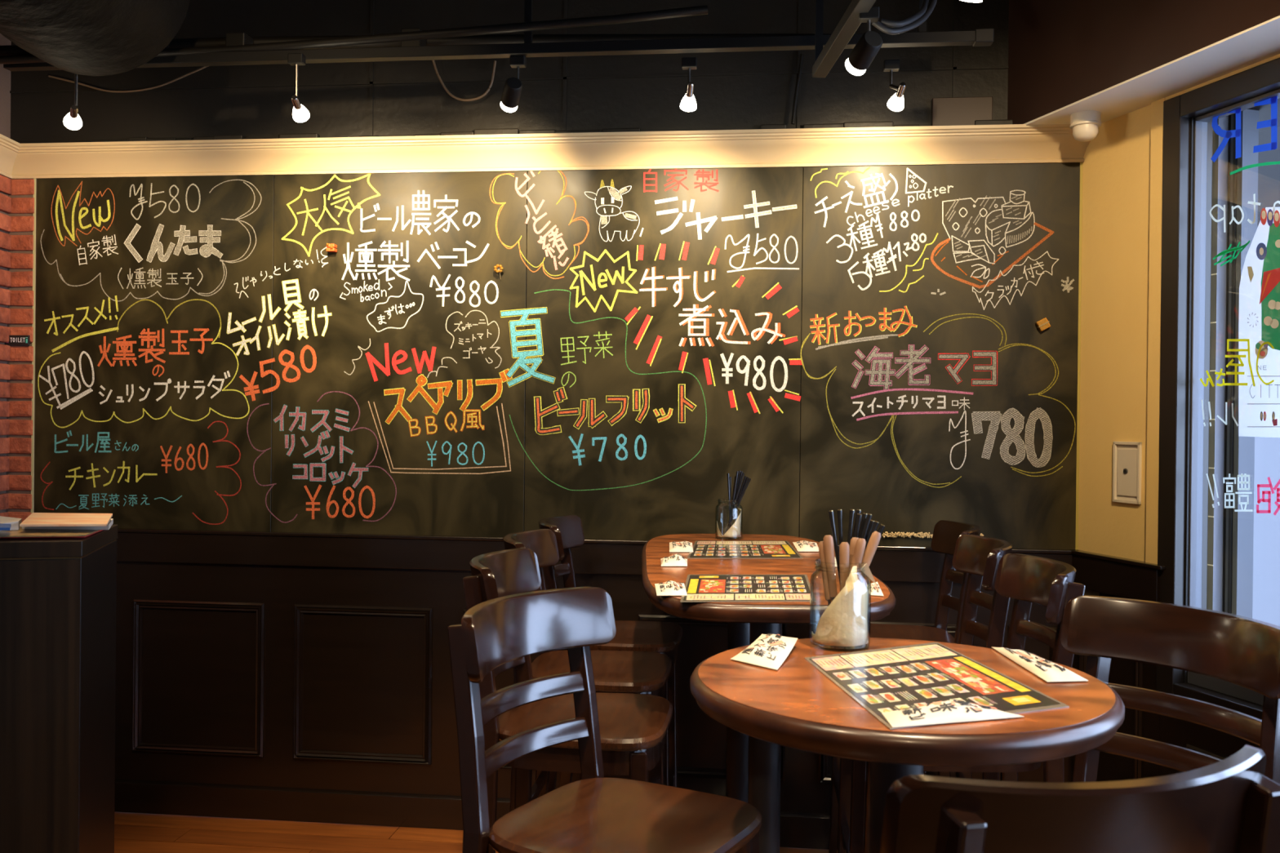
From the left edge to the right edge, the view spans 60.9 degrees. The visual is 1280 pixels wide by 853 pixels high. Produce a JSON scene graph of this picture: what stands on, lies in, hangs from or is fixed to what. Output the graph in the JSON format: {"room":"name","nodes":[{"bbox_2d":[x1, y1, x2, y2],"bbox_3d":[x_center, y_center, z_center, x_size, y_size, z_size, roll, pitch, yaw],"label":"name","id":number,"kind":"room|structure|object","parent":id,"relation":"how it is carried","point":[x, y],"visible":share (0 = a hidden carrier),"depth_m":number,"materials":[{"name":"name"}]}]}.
{"room":"eatery","nodes":[
{"label":"eatery","id":0,"kind":"room"},
{"bbox_2d":[0,33,11,516],"bbox_3d":[-2.162,-0.122,1.035,0.140,2.950,5.665,1,0,-3],"label":"wall","id":1,"kind":"structure","parent":0,"point":[5,74],"depth_m":3.81,"materials":[{"name":"brown"}]},
{"bbox_2d":[114,812,828,852],"bbox_3d":[0.157,1.408,0.739,6.723,0.061,5.895,1,0,6],"label":"floor","id":2,"kind":"structure","parent":0,"point":[134,833],"depth_m":3.58,"materials":[{"name":"brown wood"}]},
{"bbox_2d":[0,524,117,852],"bbox_3d":[-1.607,0.802,2.552,0.620,1.100,0.394,1,0,-15],"label":"counter","id":3,"kind":"object","parent":2,"relation":"on","point":[58,596],"visible":1,"depth_m":2.43,"materials":[{"name":"brown wood"}]},
{"bbox_2d":[0,526,102,537],"bbox_3d":[-1.439,0.248,2.577,0.318,0.010,0.301,1,0,-11],"label":"magazine","id":4,"kind":"object","parent":3,"relation":"on","point":[20,533],"visible":0.67,"depth_m":2.49,"materials":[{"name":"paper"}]},
{"bbox_2d":[0,515,22,530],"bbox_3d":[-1.512,0.231,2.574,0.084,0.020,0.377,0,0,-29],"label":"leaflet","id":5,"kind":"object","parent":4,"relation":"on","point":[6,523],"visible":0.94,"depth_m":2.54,"materials":[{"name":"grey paper"}]},
{"bbox_2d":[19,512,113,529],"bbox_3d":[-1.383,0.228,2.633,0.192,0.029,0.356,0,0,-23],"label":"magazine","id":6,"kind":"object","parent":4,"relation":"on","point":[66,521],"visible":1,"depth_m":2.57,"materials":[{"name":"beige paper"}]},
{"bbox_2d":[462,548,672,852],"bbox_3d":[-0.152,0.826,2.322,0.426,1.087,0.380,1,0,7],"label":"bar chair","id":7,"kind":"object","parent":2,"relation":"on","point":[633,727],"visible":0.45,"depth_m":2.25,"materials":[{"name":"brown wood"}]},
{"bbox_2d":[502,528,671,812],"bbox_3d":[-0.139,0.824,2.780,0.426,1.087,0.380,1,0,6],"label":"bar chair","id":8,"kind":"object","parent":2,"relation":"on","point":[645,673],"visible":0.37,"depth_m":2.80,"materials":[{"name":"brown wood"}]},
{"bbox_2d":[447,586,761,852],"bbox_3d":[-0.053,0.830,1.714,0.426,1.087,0.380,1,0,31],"label":"bar chair","id":9,"kind":"object","parent":2,"relation":"on","point":[595,813],"visible":1,"depth_m":1.74,"materials":[{"name":"brown wood"}]},
{"bbox_2d":[537,515,682,792],"bbox_3d":[-0.092,0.823,3.225,0.426,1.087,0.380,1,0,6],"label":"bar chair","id":10,"kind":"object","parent":2,"relation":"on","point":[658,637],"visible":0.39,"depth_m":3.28,"materials":[{"name":"brown wood"}]},
{"bbox_2d":[641,533,895,852],"bbox_3d":[0.281,0.861,2.849,0.563,1.020,1.379,1,0,0],"label":"dining table","id":11,"kind":"object","parent":2,"relation":"on","point":[753,769],"visible":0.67,"depth_m":2.48,"materials":[{"name":"brown wood"}]},
{"bbox_2d":[654,580,687,595],"bbox_3d":[0.066,0.342,2.331,0.066,0.015,0.170,1,0,-1],"label":"packet","id":12,"kind":"object","parent":11,"relation":"on","point":[669,588],"visible":1,"depth_m":2.29,"materials":[{"name":"beige paper"}]},
{"bbox_2d":[662,582,685,589],"bbox_3d":[0.078,0.341,2.334,0.038,0.013,0.083,1,0,-20],"label":"print","id":13,"kind":"object","parent":12,"relation":"on","point":[665,585],"depth_m":2.32,"materials":[{"name":"brown"}]},
{"bbox_2d":[660,553,687,566],"bbox_3d":[0.088,0.335,2.776,0.070,0.024,0.146,1,0,1],"label":"packet","id":14,"kind":"object","parent":11,"relation":"on","point":[675,560],"visible":1,"depth_m":2.73,"materials":[{"name":"beige paper"}]},
{"bbox_2d":[669,541,693,552],"bbox_3d":[0.118,0.340,3.118,0.068,0.013,0.238,1,0,2],"label":"packet","id":15,"kind":"object","parent":11,"relation":"on","point":[684,546],"visible":1,"depth_m":3.05,"materials":[{"name":"beige paper"}]},
{"bbox_2d":[715,498,742,539],"bbox_3d":[0.276,0.286,3.372,0.084,0.122,0.084,1,0,6],"label":"glass jar","id":16,"kind":"object","parent":11,"relation":"on","point":[723,538],"visible":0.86,"depth_m":3.37,"materials":[{"name":"clear glass"}]},
{"bbox_2d":[716,507,741,537],"bbox_3d":[0.273,0.295,3.353,0.078,0.088,0.038,1,0,6],"label":"paper napkin","id":17,"kind":"object","parent":16,"relation":"in","point":[735,530],"visible":1,"depth_m":3.34,"materials":[{"name":"white paper"}]},
{"bbox_2d":[727,473,731,528],"bbox_3d":[0.276,0.241,3.362,0.017,0.193,0.007,1,0,6],"label":"chopstick","id":18,"kind":"object","parent":16,"relation":"in","point":[728,474],"visible":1,"depth_m":3.36,"materials":[{"name":"black paint"}]},
{"bbox_2d":[729,476,731,509],"bbox_3d":[0.279,0.246,3.373,0.008,0.182,0.007,1,0,6],"label":"chopstick","id":19,"kind":"object","parent":16,"relation":"in","point":[730,477],"visible":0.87,"depth_m":3.37,"materials":[{"name":"black paint"}]},
{"bbox_2d":[731,475,735,503],"bbox_3d":[0.286,0.246,3.383,0.028,0.184,0.007,1,0,1],"label":"chopstick","id":20,"kind":"object","parent":16,"relation":"in","point":[735,476],"visible":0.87,"depth_m":3.38,"materials":[{"name":"black paint"}]},
{"bbox_2d":[728,471,738,528],"bbox_3d":[0.287,0.238,3.363,0.033,0.200,0.007,1,0,1],"label":"chopstick","id":21,"kind":"object","parent":16,"relation":"in","point":[737,472],"visible":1,"depth_m":3.36,"materials":[{"name":"black paint"}]},
{"bbox_2d":[728,471,742,524],"bbox_3d":[0.293,0.238,3.383,0.052,0.200,0.007,1,0,0],"label":"chopstick","id":22,"kind":"object","parent":16,"relation":"in","point":[741,472],"visible":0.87,"depth_m":3.38,"materials":[{"name":"black paint"}]},
{"bbox_2d":[727,472,744,530],"bbox_3d":[0.294,0.240,3.363,0.057,0.196,0.007,1,0,0],"label":"chopstick","id":23,"kind":"object","parent":16,"relation":"in","point":[743,473],"visible":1,"depth_m":3.36,"materials":[{"name":"black paint"}]},
{"bbox_2d":[724,476,748,533],"bbox_3d":[0.299,0.247,3.383,0.076,0.182,0.007,1,0,0],"label":"chopstick","id":24,"kind":"object","parent":16,"relation":"in","point":[747,477],"visible":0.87,"depth_m":3.38,"materials":[{"name":"black paint"}]},
{"bbox_2d":[727,475,746,526],"bbox_3d":[0.297,0.246,3.373,0.066,0.186,0.007,1,0,0],"label":"chopstick","id":25,"kind":"object","parent":16,"relation":"in","point":[745,477],"visible":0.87,"depth_m":3.37,"materials":[{"name":"black paint"}]},
{"bbox_2d":[733,471,740,502],"bbox_3d":[0.290,0.237,3.373,0.042,0.202,0.007,1,0,0],"label":"chopstick","id":26,"kind":"object","parent":16,"relation":"in","point":[739,473],"visible":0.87,"depth_m":3.37,"materials":[{"name":"black paint"}]},
{"bbox_2d":[724,478,751,533],"bbox_3d":[0.301,0.249,3.363,0.083,0.180,0.007,1,0,0],"label":"chopstick","id":27,"kind":"object","parent":16,"relation":"in","point":[749,479],"visible":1,"depth_m":3.36,"materials":[{"name":"black paint"}]},
{"bbox_2d":[686,541,803,558],"bbox_3d":[0.301,0.349,3.098,0.309,0.002,0.485,1,0,6],"label":"menu sheet","id":28,"kind":"object","parent":11,"relation":"on","point":[701,549],"visible":1,"depth_m":3.06,"materials":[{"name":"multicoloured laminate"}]},
{"bbox_2d":[680,574,816,602],"bbox_3d":[0.234,0.351,2.382,0.282,0.002,0.443,1,0,6],"label":"menu sheet","id":29,"kind":"object","parent":11,"relation":"on","point":[699,588],"visible":0.99,"depth_m":2.35,"materials":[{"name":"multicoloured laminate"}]},
{"bbox_2d":[792,540,818,551],"bbox_3d":[0.482,0.343,3.158,0.071,0.014,0.236,1,0,6],"label":"packet","id":30,"kind":"object","parent":11,"relation":"on","point":[801,546],"visible":0.98,"depth_m":3.10,"materials":[{"name":"beige paper"}]},
{"bbox_2d":[866,582,883,595],"bbox_3d":[0.510,0.350,2.373,0.029,0.007,0.205,1,0,9],"label":"packet","id":31,"kind":"object","parent":11,"relation":"on","point":[876,590],"visible":0.84,"depth_m":2.33,"materials":[{"name":"beige paper"}]},
{"bbox_2d":[828,520,981,852],"bbox_3d":[0.775,0.832,3.207,0.426,1.087,0.380,1,0,6],"label":"bar chair","id":32,"kind":"object","parent":2,"relation":"on","point":[946,533],"visible":0.33,"depth_m":3.33,"materials":[{"name":"brown wood"}]},
{"bbox_2d":[689,637,1124,852],"bbox_3d":[0.363,0.867,1.557,0.593,1.020,0.593,1,0,6],"label":"dining table","id":33,"kind":"object","parent":2,"relation":"on","point":[794,705],"visible":0.7,"depth_m":1.37,"materials":[{"name":"brown wood"}]},
{"bbox_2d":[730,633,797,670],"bbox_3d":[0.190,0.343,1.684,0.080,0.020,0.194,1,0,18],"label":"packet","id":34,"kind":"object","parent":33,"relation":"on","point":[769,651],"visible":1,"depth_m":1.66,"materials":[{"name":"beige paper"}]},
{"bbox_2d":[750,634,784,648],"bbox_3d":[0.205,0.339,1.710,0.037,0.006,0.108,1,0,27],"label":"print","id":35,"kind":"object","parent":34,"relation":"on","point":[766,641],"depth_m":1.71,"materials":[{"name":"brown"}]},
{"bbox_2d":[809,558,871,649],"bbox_3d":[0.324,0.286,1.760,0.097,0.138,0.097,1,0,6],"label":"glass jar","id":36,"kind":"object","parent":33,"relation":"on","point":[818,558],"visible":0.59,"depth_m":1.75,"materials":[{"name":"clear glass"}]},
{"bbox_2d":[818,541,831,605],"bbox_3d":[0.300,0.265,1.750,0.028,0.161,0.009,1,0,6],"label":"cutlery","id":37,"kind":"object","parent":36,"relation":"in","point":[821,552],"visible":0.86,"depth_m":1.75,"materials":[{"name":"brown wood"}]},
{"bbox_2d":[823,534,837,601],"bbox_3d":[0.307,0.260,1.746,0.028,0.171,0.009,1,0,-8],"label":"cutlery","id":38,"kind":"object","parent":36,"relation":"in","point":[828,548],"visible":0.78,"depth_m":1.74,"materials":[{"name":"brown wood"}]},
{"bbox_2d":[828,510,839,583],"bbox_3d":[0.326,0.241,1.772,0.039,0.208,0.008,1,0,4],"label":"chopstick","id":39,"kind":"object","parent":36,"relation":"in","point":[831,513],"visible":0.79,"depth_m":1.77,"materials":[{"name":"black paint"}]},
{"bbox_2d":[837,509,843,549],"bbox_3d":[0.330,0.240,1.780,0.019,0.209,0.008,1,0,36],"label":"chopstick","id":40,"kind":"object","parent":36,"relation":"in","point":[839,511],"visible":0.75,"depth_m":1.78,"materials":[{"name":"black paint"}]},
{"bbox_2d":[811,563,876,646],"bbox_3d":[0.328,0.282,1.743,0.103,0.130,0.057,1,0,6],"label":"paper napkin","id":41,"kind":"object","parent":36,"relation":"in","point":[844,622],"visible":1,"depth_m":1.72,"materials":[{"name":"beige paper"}]},
{"bbox_2d":[839,542,849,591],"bbox_3d":[0.327,0.265,1.744,0.016,0.159,0.011,1,0,6],"label":"cutlery","id":42,"kind":"object","parent":36,"relation":"in","point":[844,551],"visible":0.51,"depth_m":1.74,"materials":[{"name":"brown wood"}]},
{"bbox_2d":[847,509,854,546],"bbox_3d":[0.337,0.240,1.774,0.023,0.210,0.008,1,0,1],"label":"chopstick","id":43,"kind":"object","parent":36,"relation":"in","point":[851,514],"visible":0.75,"depth_m":1.77,"materials":[{"name":"black paint"}]},
{"bbox_2d":[848,537,858,573],"bbox_3d":[0.342,0.262,1.757,0.026,0.166,0.012,0,0,-29],"label":"cutlery","id":44,"kind":"object","parent":36,"relation":"in","point":[853,541],"visible":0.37,"depth_m":1.76,"materials":[{"name":"brown wood"}]},
{"bbox_2d":[852,509,861,537],"bbox_3d":[0.342,0.240,1.782,0.041,0.210,0.008,1,0,-12],"label":"chopstick","id":45,"kind":"object","parent":36,"relation":"in","point":[858,511],"visible":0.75,"depth_m":1.78,"materials":[{"name":"black paint"}]},
{"bbox_2d":[848,537,866,577],"bbox_3d":[0.340,0.262,1.747,0.044,0.167,0.009,1,0,6],"label":"cutlery","id":46,"kind":"object","parent":36,"relation":"in","point":[860,547],"visible":0.47,"depth_m":1.74,"materials":[{"name":"brown wood"}]},
{"bbox_2d":[853,513,862,537],"bbox_3d":[0.341,0.243,1.774,0.039,0.204,0.008,1,0,1],"label":"chopstick","id":47,"kind":"object","parent":36,"relation":"in","point":[859,516],"visible":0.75,"depth_m":1.77,"materials":[{"name":"black paint"}]},
{"bbox_2d":[857,513,866,537],"bbox_3d":[0.344,0.243,1.781,0.055,0.204,0.008,1,0,-5],"label":"chopstick","id":48,"kind":"object","parent":36,"relation":"in","point":[864,515],"visible":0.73,"depth_m":1.78,"materials":[{"name":"black paint"}]},
{"bbox_2d":[861,513,871,539],"bbox_3d":[0.345,0.243,1.767,0.061,0.205,0.008,1,0,5],"label":"chopstick","id":49,"kind":"object","parent":36,"relation":"in","point":[868,517],"visible":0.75,"depth_m":1.76,"materials":[{"name":"black paint"}]},
{"bbox_2d":[857,531,880,582],"bbox_3d":[0.349,0.257,1.748,0.075,0.178,0.009,1,0,-2],"label":"cutlery","id":50,"kind":"object","parent":36,"relation":"in","point":[873,542],"visible":0.52,"depth_m":1.75,"materials":[{"name":"brown wood"}]},
{"bbox_2d":[865,520,874,542],"bbox_3d":[0.348,0.249,1.783,0.072,0.193,0.008,1,0,-5],"label":"chopstick","id":51,"kind":"object","parent":36,"relation":"in","point":[872,522],"visible":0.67,"depth_m":1.78,"materials":[{"name":"black paint"}]},
{"bbox_2d":[863,520,879,554],"bbox_3d":[0.349,0.249,1.770,0.078,0.193,0.008,1,0,2],"label":"chopstick","id":52,"kind":"object","parent":36,"relation":"in","point":[875,525],"visible":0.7,"depth_m":1.77,"materials":[{"name":"black paint"}]},
{"bbox_2d":[877,524,884,533],"bbox_3d":[0.352,0.252,1.774,0.092,0.188,0.008,1,0,0],"label":"chopstick","id":53,"kind":"object","parent":36,"relation":"in","point":[882,526],"visible":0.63,"depth_m":1.77,"materials":[{"name":"black paint"}]},
{"bbox_2d":[804,642,1069,729],"bbox_3d":[0.393,0.356,1.540,0.269,0.002,0.483,1,0,-8],"label":"menu sheet","id":54,"kind":"object","parent":33,"relation":"on","point":[884,680],"visible":0.91,"depth_m":1.52,"materials":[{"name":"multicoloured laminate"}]},
{"bbox_2d":[881,699,1024,728],"bbox_3d":[0.377,0.347,1.341,0.183,0.018,0.059,1,0,-17],"label":"packet","id":55,"kind":"object","parent":54,"relation":"on","point":[953,711],"visible":1,"depth_m":1.32,"materials":[{"name":"beige paper"}]},
{"bbox_2d":[915,700,997,711],"bbox_3d":[0.391,0.345,1.350,0.108,0.013,0.030,1,0,1],"label":"print","id":56,"kind":"object","parent":55,"relation":"on","point":[944,705],"depth_m":1.34,"materials":[{"name":"brown"}]},
{"bbox_2d":[991,646,1088,682],"bbox_3d":[0.600,0.352,1.641,0.062,0.012,0.235,1,0,0],"label":"packet","id":57,"kind":"object","parent":33,"relation":"on","point":[1048,671],"visible":1,"depth_m":1.58,"materials":[{"name":"beige paper"}]},
{"bbox_2d":[1015,651,1053,665],"bbox_3d":[0.600,0.351,1.637,0.024,0.009,0.115,1,0,-16],"label":"print","id":58,"kind":"object","parent":57,"relation":"on","point":[1022,658],"depth_m":1.63,"materials":[{"name":"brown"}]},
{"bbox_2d":[836,534,1012,852],"bbox_3d":[0.718,0.833,2.777,0.426,1.087,0.380,1,0,6],"label":"bar chair","id":59,"kind":"object","parent":2,"relation":"on","point":[980,557],"visible":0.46,"depth_m":2.84,"materials":[{"name":"brown wood"}]},
{"bbox_2d":[862,553,1085,852],"bbox_3d":[0.702,0.835,2.347,0.426,1.087,0.380,1,0,3],"label":"bar chair","id":60,"kind":"object","parent":2,"relation":"on","point":[1048,583],"visible":0.32,"depth_m":2.40,"materials":[{"name":"brown wood"}]},
{"bbox_2d":[880,744,1279,852],"bbox_3d":[0.354,0.837,1.095,0.380,1.087,0.426,1,0,-16],"label":"bar chair","id":61,"kind":"object","parent":2,"relation":"on","point":[1228,805],"visible":1,"depth_m":0.90,"materials":[{"name":"brown wood"}]},
{"bbox_2d":[1060,595,1279,785],"bbox_3d":[0.726,0.838,1.674,0.426,1.087,0.380,0,0,-29],"label":"bar chair","id":62,"kind":"object","parent":2,"relation":"on","point":[1243,651],"visible":0.44,"depth_m":1.77,"materials":[{"name":"brown wood"}]},
{"bbox_2d":[9,0,1012,515],"bbox_3d":[-0.421,-0.115,3.706,4.258,2.950,0.155,1,0,6],"label":"wall","id":63,"kind":"structure","parent":0,"point":[955,85],"depth_m":3.65,"materials":[{"name":"black paint"}]},
{"bbox_2d":[5,178,36,521],"bbox_3d":[-2.200,-0.260,3.851,0.128,1.240,0.020,1,0,6],"label":"brick wall","id":64,"kind":"structure","parent":63,"relation":"attached to","point":[22,221],"depth_m":3.84,"materials":[{"name":"brown brick"}]},
{"bbox_2d":[4,335,30,345],"bbox_3d":[-2.211,-0.305,3.837,0.121,0.034,0.014,1,0,6],"label":"sign","id":65,"kind":"object","parent":64,"relation":"attached to","point":[13,340],"visible":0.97,"depth_m":3.83,"materials":[{"name":"black plastic"}]},
{"bbox_2d":[48,66,208,92],"bbox_3d":[-1.762,-1.213,3.779,0.623,0.104,0.007,1,0,6],"label":"cable","id":66,"kind":"object","parent":63,"relation":"hanging from","point":[203,67],"visible":0.85,"depth_m":3.78,"materials":[{"name":"brown plastic"}]},
{"bbox_2d":[431,59,496,101],"bbox_3d":[-0.591,-1.164,3.649,0.224,0.148,0.009,1,0,6],"label":"hanging cable","id":67,"kind":"object","parent":63,"relation":"hanging from","point":[486,91],"visible":0.98,"depth_m":3.65,"materials":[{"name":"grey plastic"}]},
{"bbox_2d":[0,124,1090,178],"bbox_3d":[-0.562,-0.904,2.186,3.697,0.105,2.963,1,0,6],"label":"trim","id":68,"kind":"structure","parent":63,"relation":"attached to","point":[1005,143],"depth_m":3.60,"materials":[{"name":"beige paint"}]},
{"bbox_2d":[31,162,1082,550],"bbox_3d":[-0.374,-0.249,3.650,3.563,1.246,0.013,1,0,6],"label":"chalkboard","id":69,"kind":"object","parent":63,"relation":"attached to","point":[203,359],"visible":0.99,"depth_m":3.63,"materials":[{"name":"stone"}]},
{"bbox_2d":[325,243,337,252],"bbox_3d":[-1.050,-0.609,3.703,0.028,0.027,0.036,1,0,6],"label":"magnet","id":70,"kind":"object","parent":69,"relation":"attached to","point":[331,247],"visible":1,"depth_m":3.69,"materials":[{"name":"orange plastic"}]},
{"bbox_2d":[493,263,503,279],"bbox_3d":[-0.472,-0.518,3.644,0.033,0.050,0.028,1,0,6],"label":"magnet","id":71,"kind":"object","parent":69,"relation":"attached to","point":[500,268],"visible":1,"depth_m":3.63,"materials":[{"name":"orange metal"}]},
{"bbox_2d":[881,531,983,538],"bbox_3d":[0.940,0.350,3.494,0.320,0.023,0.013,1,0,6],"label":"garland","id":72,"kind":"object","parent":69,"relation":"attached to","point":[886,534],"visible":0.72,"depth_m":3.50,"materials":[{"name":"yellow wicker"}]},
{"bbox_2d":[1035,317,1050,331],"bbox_3d":[1.279,-0.324,3.453,0.044,0.044,0.022,1,0,6],"label":"magnet","id":73,"kind":"object","parent":69,"relation":"attached to","point":[1042,324],"visible":1,"depth_m":3.44,"materials":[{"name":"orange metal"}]},
{"bbox_2d":[114,528,1082,849],"bbox_3d":[-0.428,0.866,3.650,3.678,0.988,0.034,1,0,6],"label":"wainscoting","id":74,"kind":"structure","parent":63,"relation":"attached to","point":[300,677],"depth_m":3.72,"materials":[{"name":"brown wood"}]},
{"bbox_2d":[791,53,804,124],"bbox_3d":[0.510,-1.093,3.527,0.039,0.226,0.011,1,0,6],"label":"conduit","id":75,"kind":"object","parent":63,"relation":"attached to","point":[802,55],"visible":1,"depth_m":3.52,"materials":[{"name":"black metal"}]},
{"bbox_2d":[1007,0,1279,124],"bbox_3d":[1.833,-1.242,1.642,0.279,0.631,3.900,1,0,-16],"label":"ceiling soffit","id":76,"kind":"structure","parent":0,"point":[1114,59],"depth_m":3.02,"materials":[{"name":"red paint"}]},
{"bbox_2d":[1070,110,1101,142],"bbox_3d":[1.341,-0.899,3.275,0.088,0.079,0.088,1,0,6],"label":"dome security camera","id":77,"kind":"object","parent":76,"relation":"attached to","point":[1085,125],"visible":1,"depth_m":3.25,"materials":[{"name":"beige plastic"}]},
{"bbox_2d":[1078,53,1279,564],"bbox_3d":[2.291,-0.074,0.592,0.132,2.950,6.115,1,0,-16],"label":"wall","id":78,"kind":"structure","parent":0,"point":[1122,165],"depth_m":3.28,"materials":[{"name":"beige paint"}]},
{"bbox_2d":[1084,589,1099,595],"bbox_3d":[1.391,0.512,3.390,0.008,0.047,0.110,1,0,-16],"label":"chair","id":79,"kind":"object","parent":78,"relation":"attached to","point":[1087,592],"visible":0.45,"depth_m":3.37,"materials":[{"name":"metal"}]},
{"bbox_2d":[1112,441,1142,504],"bbox_3d":[1.450,0.137,3.241,0.010,0.183,0.111,1,0,-16],"label":"switch","id":80,"kind":"object","parent":78,"relation":"attached to","point":[1126,455],"visible":1,"depth_m":3.24,"materials":[{"name":"beige plastic"}]},
{"bbox_2d":[1068,549,1259,782],"bbox_3d":[2.041,0.902,1.159,0.034,0.988,4.800,1,0,-16],"label":"wainscoting","id":81,"kind":"structure","parent":78,"relation":"attached to","point":[1112,576],"depth_m":3.16,"materials":[{"name":"brown wood"}]},
{"bbox_2d":[1155,57,1279,719],"bbox_3d":[2.160,-0.067,0.994,0.116,1.688,4.430,1,0,-16],"label":"window","id":82,"kind":"structure","parent":78,"relation":"in","point":[1188,130],"depth_m":3.05,"materials":[{"name":"brown metal"}]},
{"bbox_2d":[1200,95,1279,515],"bbox_3d":[1.607,-0.321,2.892,0.001,1.099,0.304,1,0,-16],"label":"lettering","id":83,"kind":"object","parent":82,"relation":"attached to","point":[1273,122],"depth_m":2.91,"materials":[{"name":"blue"}]},
{"bbox_2d":[1238,206,1279,437],"bbox_3d":[1.638,-0.272,2.832,0.002,0.603,0.201,1,0,-16],"label":"poster","id":84,"kind":"object","parent":82,"relation":"attached to","point":[1259,318],"visible":1,"depth_m":2.85,"materials":[{"name":"white paper"}]},
{"bbox_2d":[1247,97,1279,132],"bbox_3d":[1.982,-0.986,2.758,0.480,0.070,1.528,1,0,-16],"label":"trim","id":85,"kind":"structure","parent":78,"relation":"attached to","point":[1264,110],"depth_m":3.31,"materials":[{"name":"black"}]},
{"bbox_3d":[0.188,-1.611,0.726,6.723,0.080,5.895,1,0,6],"label":"ceiling","id":86,"kind":"structure","parent":0,"visible":0},
{"bbox_2d":[0,0,190,75],"bbox_3d":[-1.467,-1.260,1.352,0.552,0.552,3.500,1,0,-3],"label":"air duct","id":87,"kind":"object","parent":86,"relation":"hanging from","point":[90,37],"visible":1,"depth_m":2.87,"materials":[{"name":"black metal"}]},
{"bbox_2d":[3,0,994,71],"bbox_3d":[-0.472,-1.323,3.124,2.888,0.530,0.040,1,0,6],"label":"track","id":88,"kind":"object","parent":86,"relation":"hanging from","point":[978,37],"visible":0.88,"depth_m":3.09,"materials":[{"name":"black metal"}]},
{"bbox_2d":[62,73,82,129],"bbox_3d":[-1.604,-0.961,3.102,0.054,0.224,0.092,0,0,-42],"label":"spotlight","id":89,"kind":"object","parent":88,"relation":"attached to","point":[72,121],"visible":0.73,"depth_m":3.10,"materials":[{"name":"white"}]},
{"bbox_2d":[287,53,310,122],"bbox_3d":[-0.980,-0.968,3.092,0.060,0.197,0.085,1,0,6],"label":"spotlight","id":90,"kind":"object","parent":88,"relation":"attached to","point":[300,113],"visible":1,"depth_m":3.11,"materials":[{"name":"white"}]},
{"bbox_2d":[0,4,707,64],"bbox_3d":[-0.893,-1.121,3.134,2.178,0.103,0.076,1,0,7],"label":"conduit","id":91,"kind":"object","parent":88,"relation":"attached to","point":[698,10],"visible":0.88,"depth_m":3.08,"materials":[{"name":"black metal"}]},
{"bbox_2d":[0,27,952,55],"bbox_3d":[-0.530,-1.152,3.269,2.954,0.108,0.103,1,0,0],"label":"conduit","id":92,"kind":"object","parent":88,"relation":"attached to","point":[230,38],"visible":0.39,"depth_m":3.28,"materials":[{"name":"black metal"}]},
{"bbox_2d":[500,55,526,112],"bbox_3d":[-0.364,-0.979,3.082,0.078,0.163,0.108,1,0,6],"label":"spotlight","id":93,"kind":"object","parent":88,"relation":"attached to","point":[512,91],"visible":1,"depth_m":3.08,"materials":[{"name":"black metal"}]},
{"bbox_2d":[680,57,697,111],"bbox_3d":[0.137,-0.977,3.098,0.048,0.156,0.081,1,0,6],"label":"spotlight","id":94,"kind":"object","parent":88,"relation":"attached to","point":[688,104],"visible":1,"depth_m":3.10,"materials":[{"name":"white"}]},
{"bbox_2d":[883,59,906,111],"bbox_3d":[0.725,-0.975,3.096,0.059,0.148,0.083,1,0,6],"label":"spotlight","id":95,"kind":"object","parent":88,"relation":"attached to","point":[895,103],"visible":1,"depth_m":3.10,"materials":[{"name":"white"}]},
{"bbox_2d":[812,0,875,77],"bbox_3d":[0.497,-1.251,2.429,0.036,0.648,0.963,1,0,-2],"label":"track","id":96,"kind":"object","parent":86,"relation":"hanging from","point":[826,57],"visible":1,"depth_m":2.68,"materials":[{"name":"black metal"}]},
{"bbox_2d":[844,5,882,75],"bbox_3d":[0.495,-0.865,2.411,0.075,0.155,0.111,1,0,6],"label":"spotlight","id":97,"kind":"object","parent":96,"relation":"attached to","point":[870,42],"visible":0.94,"depth_m":2.40,"materials":[{"name":"black metal"}]},
{"bbox_2d":[871,0,937,34],"bbox_3d":[0.641,-0.998,2.561,0.250,0.196,0.049,0,0,-39],"label":"cable","id":98,"kind":"object","parent":96,"relation":"hanging from","point":[880,26],"visible":0.95,"depth_m":2.52,"materials":[{"name":"black rubber"}]},
{"bbox_2d":[880,0,928,26],"bbox_3d":[0.643,-1.006,2.562,0.050,0.180,0.224,1,0,44],"label":"cable","id":99,"kind":"object","parent":96,"relation":"hanging from","point":[917,15],"visible":1,"depth_m":2.51,"materials":[{"name":"black rubber"}]},
{"bbox_2d":[961,0,982,2],"bbox_3d":[0.673,-0.913,2.188,0.063,0.117,0.070,1,0,6],"label":"spotlight","id":100,"kind":"object","parent":96,"relation":"attached to","point":[971,1],"visible":1,"depth_m":2.20,"materials":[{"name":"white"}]},
{"bbox_3d":[4.325,1.443,1.643,6.719,0.050,8.112,1,0,6],"label":"ground","id":101,"kind":"structure","parent":0,"visible":0},
{"bbox_2d":[1206,109,1258,618],"bbox_3d":[1.786,-0.216,3.362,0.101,3.200,0.183,1,0,-16],"label":"post","id":102,"kind":"object","parent":101,"relation":"on","point":[1230,535],"visible":0.26,"depth_m":3.31,"materials":[{"name":"white metal"}]},
{"bbox_2d":[1252,125,1279,626],"bbox_3d":[2.659,-0.809,3.803,0.070,4.400,2.650,1,0,-16],"label":"wall","id":103,"kind":"structure","parent":101,"relation":"on","point":[1266,538],"depth_m":4.32,"materials":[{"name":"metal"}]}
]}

